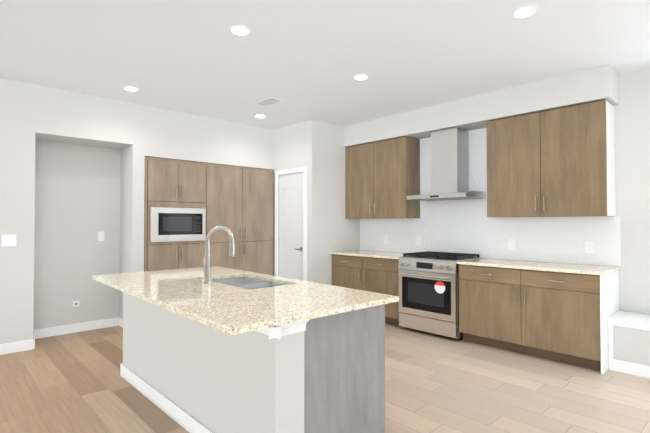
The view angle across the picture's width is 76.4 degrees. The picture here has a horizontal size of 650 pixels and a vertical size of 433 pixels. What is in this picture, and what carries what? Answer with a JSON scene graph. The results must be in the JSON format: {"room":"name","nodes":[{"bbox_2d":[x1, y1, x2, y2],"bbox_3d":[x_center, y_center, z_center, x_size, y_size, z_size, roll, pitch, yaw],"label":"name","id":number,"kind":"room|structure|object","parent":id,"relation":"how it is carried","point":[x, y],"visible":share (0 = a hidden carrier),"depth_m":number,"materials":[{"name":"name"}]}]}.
{"room":"kitchen","nodes":[
{"label":"kitchen","id":0,"kind":"room"},
{"bbox_2d":[0,78,273,343],"bbox_3d":[-3.007,-0.002,4.803,7.400,2.750,0.730,1,-1,-43],"label":"wall","id":1,"kind":"structure","parent":0,"point":[72,174],"depth_m":4.88,"materials":[{"name":"grey paint"}]},
{"bbox_2d":[2,234,15,246],"bbox_3d":[-3.169,0.234,4.140,0.118,0.118,0.008,1,-1,-43],"label":"double light switch","id":2,"kind":"object","parent":1,"relation":"attached to","point":[8,240],"visible":1,"depth_m":4.14,"materials":[{"name":"white plastic"}]},
{"bbox_2d":[0,337,36,354],"bbox_3d":[-4.214,1.297,3.138,3.324,0.105,0.018,1,-1,-43],"label":"baseboard","id":3,"kind":"structure","parent":1,"relation":"attached to","point":[14,347],"depth_m":4.17,"materials":[{"name":"white"}]},
{"bbox_2d":[72,301,78,306],"bbox_3d":[-2.972,1.035,4.926,0.070,0.070,0.019,1,-1,-43],"label":"outlet","id":4,"kind":"object","parent":1,"relation":"attached to","point":[75,303],"visible":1,"depth_m":4.92,"materials":[{"name":"white plastic"}]},
{"bbox_2d":[33,317,117,338],"bbox_3d":[-2.970,1.323,4.927,0.970,0.105,0.014,1,-1,-43],"label":"baseboard","id":5,"kind":"structure","parent":1,"relation":"attached to","point":[92,325],"depth_m":4.91,"materials":[{"name":"white"}]},
{"bbox_2d":[98,232,103,240],"bbox_3d":[-2.779,0.238,5.126,0.072,0.115,0.008,1,-1,-43],"label":"light switch","id":6,"kind":"object","parent":1,"relation":"attached to","point":[100,236],"visible":1,"depth_m":5.12,"materials":[{"name":"white plastic"}]},
{"bbox_2d":[118,317,122,327],"bbox_3d":[-2.454,1.325,5.077,0.022,0.105,0.424,1,-1,-43],"label":"baseboard","id":7,"kind":"structure","parent":1,"relation":"attached to","point":[120,321],"depth_m":5.19,"materials":[{"name":"white"}]},
{"bbox_2d":[274,120,317,282],"bbox_3d":[-0.663,0.020,6.333,0.110,2.750,1.520,1,-1,-43],"label":"wall","id":8,"kind":"structure","parent":0,"point":[316,148],"depth_m":5.83,"materials":[{"name":"grey paint"}]},
{"bbox_2d":[275,167,306,280],"bbox_3d":[-0.505,0.341,6.080,0.094,2.100,0.730,1,-1,-43],"label":"pantry door","id":9,"kind":"structure","parent":8,"relation":"in","point":[293,226],"depth_m":6.08,"materials":[{"name":"white wood"}]},
{"bbox_2d":[0,323,649,432],"bbox_3d":[-0.281,1.363,2.330,8.200,0.050,8.200,1,-1,-43],"label":"floor","id":10,"kind":"structure","parent":0,"point":[76,382],"depth_m":3.18,"materials":[{"name":"brown wood"}]},
{"bbox_2d":[144,157,207,271],"bbox_3d":[-2.115,0.324,5.538,0.807,2.120,0.638,1,-1,-43],"label":"tall cabinet","id":11,"kind":"object","parent":10,"relation":"on","point":[169,183],"depth_m":5.28,"materials":[{"name":"brown wood"}]},
{"bbox_2d":[150,207,205,241],"bbox_3d":[-1.876,0.096,5.313,0.729,0.430,0.028,1,-1,-43],"label":"built-in microwave","id":12,"kind":"object","parent":11,"relation":"in","point":[176,224],"visible":1,"depth_m":5.28,"materials":[{"name":"silver metal"}]},
{"bbox_2d":[208,163,273,275],"bbox_3d":[-1.408,0.333,6.205,1.137,2.120,0.638,1,-1,-43],"label":"tall cabinet","id":13,"kind":"object","parent":10,"relation":"on","point":[237,201],"depth_m":5.97,"materials":[{"name":"brown wood"}]},
{"bbox_2d":[120,274,392,432],"bbox_3d":[-0.677,0.928,3.022,0.920,0.841,2.264,1,-1,-43],"label":"kitchen island","id":14,"kind":"object","parent":10,"relation":"on","point":[290,355],"depth_m":2.31,"materials":[{"name":"grey paint"}]},
{"bbox_2d":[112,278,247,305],"bbox_3d":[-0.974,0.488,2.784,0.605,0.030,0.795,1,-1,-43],"label":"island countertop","id":15,"kind":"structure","parent":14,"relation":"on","point":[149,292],"depth_m":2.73,"materials":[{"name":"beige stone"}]},
{"bbox_2d":[203,226,234,283],"bbox_3d":[-0.789,0.269,3.046,0.250,0.414,0.097,1,-1,-43],"label":"pull-down faucet","id":16,"kind":"object","parent":15,"relation":"on","point":[206,270],"visible":1,"depth_m":2.97,"materials":[{"name":"silver metal"}]},
{"bbox_2d":[152,282,398,337],"bbox_3d":[-0.247,0.482,2.369,1.135,0.030,0.839,1,-1,-43],"label":"island countertop","id":17,"kind":"structure","parent":14,"relation":"on","point":[234,313],"depth_m":2.19,"materials":[{"name":"beige stone"}]},
{"bbox_2d":[211,277,283,289],"bbox_3d":[-0.600,0.673,3.117,0.505,0.328,0.826,1,-1,-43],"label":"undermount sink","id":18,"kind":"object","parent":17,"relation":"in","point":[245,283],"depth_m":3.41,"materials":[{"name":"silver metal"}]},
{"bbox_2d":[330,250,408,326],"bbox_3d":[0.726,0.944,5.746,0.652,0.885,1.217,1,-1,-43],"label":"base cabinet","id":19,"kind":"object","parent":10,"relation":"on","point":[372,271],"visible":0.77,"depth_m":5.48,"materials":[{"name":"brown wood"}]},
{"bbox_2d":[398,251,479,339],"bbox_3d":[1.378,0.911,4.995,0.715,0.930,0.766,1,-1,-43],"label":"range","id":20,"kind":"object","parent":10,"relation":"on","point":[428,292],"visible":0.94,"depth_m":4.77,"materials":[{"name":"silver metal"}]},
{"bbox_2d":[459,266,519,352],"bbox_3d":[1.919,0.942,4.505,0.618,0.854,0.665,1,-1,-43],"label":"base cabinet","id":21,"kind":"object","parent":10,"relation":"on","point":[489,296],"depth_m":4.28,"materials":[{"name":"brown wood"}]},
{"bbox_2d":[520,270,618,374],"bbox_3d":[2.381,0.935,4.015,0.620,0.854,0.682,1,-1,-43],"label":"base cabinet","id":22,"kind":"object","parent":10,"relation":"on","point":[559,312],"depth_m":3.78,"materials":[{"name":"brown wood"}]},
{"bbox_2d":[456,258,619,273],"bbox_3d":[2.146,0.496,4.253,0.643,0.030,1.368,1,-1,-43],"label":"countertop","id":23,"kind":"structure","parent":22,"relation":"on","point":[557,268],"depth_m":4.08,"materials":[{"name":"beige stone"}]},
{"bbox_2d":[607,311,649,378],"bbox_3d":[3.721,1.114,2.709,0.458,0.460,3.051,1,-1,-43],"label":"bench","id":24,"kind":"object","parent":10,"relation":"on","point":[628,342],"visible":1,"depth_m":3.58,"materials":[{"name":"grey paint"}]},
{"bbox_2d":[0,0,649,129],"bbox_3d":[-0.463,-1.454,2.199,7.700,0.080,8.200,1,-1,-43],"label":"ceiling","id":25,"kind":"structure","parent":0,"point":[305,60],"depth_m":3.46,"materials":[{"name":"white paint"}]},
{"bbox_2d":[123,86,139,90],"bbox_3d":[-2.081,-1.379,4.438,0.170,0.006,0.170,1,-1,-43],"label":"recessed light","id":26,"kind":"object","parent":25,"relation":"in","point":[129,88],"visible":1,"depth_m":4.42,"materials":[{"name":"white plastic"}]},
{"bbox_2d":[229,25,251,35],"bbox_3d":[-0.635,-1.397,3.094,0.170,0.006,0.170,1,-1,-43],"label":"recessed light","id":27,"kind":"object","parent":25,"relation":"in","point":[240,30],"visible":1,"depth_m":3.08,"materials":[{"name":"white plastic"}]},
{"bbox_2d":[254,114,266,117],"bbox_3d":[-0.874,-1.362,5.577,0.170,0.006,0.170,1,-1,-43],"label":"recessed light","id":28,"kind":"object","parent":25,"relation":"in","point":[260,116],"visible":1,"depth_m":5.58,"materials":[{"name":"white plastic"}]},
{"bbox_2d":[254,97,283,105],"bbox_3d":[-0.667,-1.370,4.906,0.180,0.009,0.340,1,-1,-43],"label":"ceiling vent","id":29,"kind":"object","parent":25,"relation":"in","point":[269,101],"visible":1,"depth_m":4.88,"materials":[{"name":"white metal"}]},
{"bbox_2d":[352,74,369,79],"bbox_3d":[0.356,-1.383,4.084,0.170,0.006,0.170,1,-1,-43],"label":"recessed light","id":30,"kind":"object","parent":25,"relation":"in","point":[361,77],"visible":1,"depth_m":4.08,"materials":[{"name":"white plastic"}]},
{"bbox_2d":[511,5,538,17],"bbox_3d":[1.366,-1.401,2.824,0.170,0.006,0.170,1,-1,-43],"label":"recessed light","id":31,"kind":"object","parent":25,"relation":"in","point":[525,11],"visible":1,"depth_m":2.81,"materials":[{"name":"white plastic"}]},
{"bbox_2d":[318,121,359,284],"bbox_3d":[0.177,0.018,6.178,0.880,2.750,0.140,1,-1,-43],"label":"wall","id":32,"kind":"structure","parent":0,"point":[336,233],"depth_m":6.01,"materials":[{"name":"grey paint"}]},
{"bbox_2d":[344,64,618,146],"bbox_3d":[1.567,-1.224,5.100,0.360,0.298,3.360,1,-1,-43],"label":"soffit","id":33,"kind":"structure","parent":0,"point":[596,84],"depth_m":4.53,"materials":[{"name":"grey paint"}]},
{"bbox_2d":[367,67,649,314],"bbox_3d":[2.243,-0.003,4.731,0.140,2.750,8.200,1,-1,-43],"label":"wall","id":34,"kind":"structure","parent":0,"point":[632,148],"depth_m":3.91,"materials":[{"name":"grey paint"}]},
{"bbox_2d":[345,137,419,218],"bbox_3d":[0.790,-0.517,5.909,0.364,1.068,1.098,1,-1,-43],"label":"upper cabinet","id":35,"kind":"object","parent":34,"relation":"attached to","point":[382,179],"visible":1,"depth_m":5.68,"materials":[{"name":"brown wood"}]},
{"bbox_2d":[407,127,485,200],"bbox_3d":[1.477,-0.645,5.076,0.492,0.851,0.800,1,-1,-43],"label":"range hood","id":36,"kind":"object","parent":34,"relation":"attached to","point":[450,164],"visible":1,"depth_m":5.02,"materials":[{"name":"silver metal"}]},
{"bbox_2d":[360,128,620,266],"bbox_3d":[1.695,-0.289,5.206,0.007,1.564,3.358,1,-1,-43],"label":"tile backsplash","id":37,"kind":"structure","parent":34,"relation":"attached to","point":[468,226],"depth_m":4.99,"materials":[{"name":"white tile"}]},
{"bbox_2d":[384,236,387,243],"bbox_3d":[0.893,0.331,6.037,0.008,0.115,0.072,1,-1,-43],"label":"outlet","id":38,"kind":"object","parent":37,"relation":"attached to","point":[385,239],"visible":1,"depth_m":6.04,"materials":[{"name":"white plastic"}]},
{"bbox_2d":[416,237,420,244],"bbox_3d":[1.278,0.325,5.630,0.008,0.115,0.072,1,-1,-43],"label":"outlet","id":39,"kind":"object","parent":37,"relation":"attached to","point":[418,240],"visible":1,"depth_m":5.63,"materials":[{"name":"white plastic"}]},
{"bbox_2d":[508,239,514,249],"bbox_3d":[2.135,0.312,4.721,0.008,0.115,0.072,1,-1,-43],"label":"outlet","id":40,"kind":"object","parent":37,"relation":"attached to","point":[511,243],"visible":1,"depth_m":4.72,"materials":[{"name":"white plastic"}]},
{"bbox_2d":[585,242,593,252],"bbox_3d":[2.663,0.304,4.161,0.008,0.115,0.072,1,-1,-43],"label":"outlet","id":41,"kind":"object","parent":37,"relation":"attached to","point":[588,247],"visible":1,"depth_m":4.16,"materials":[{"name":"white plastic"}]},
{"bbox_2d":[487,100,615,216],"bbox_3d":[2.303,-0.540,4.304,0.364,1.068,1.134,1,-1,-43],"label":"upper cabinet","id":42,"kind":"object","parent":34,"relation":"attached to","point":[559,162],"visible":1,"depth_m":4.11,"materials":[{"name":"brown wood"}]}
]}

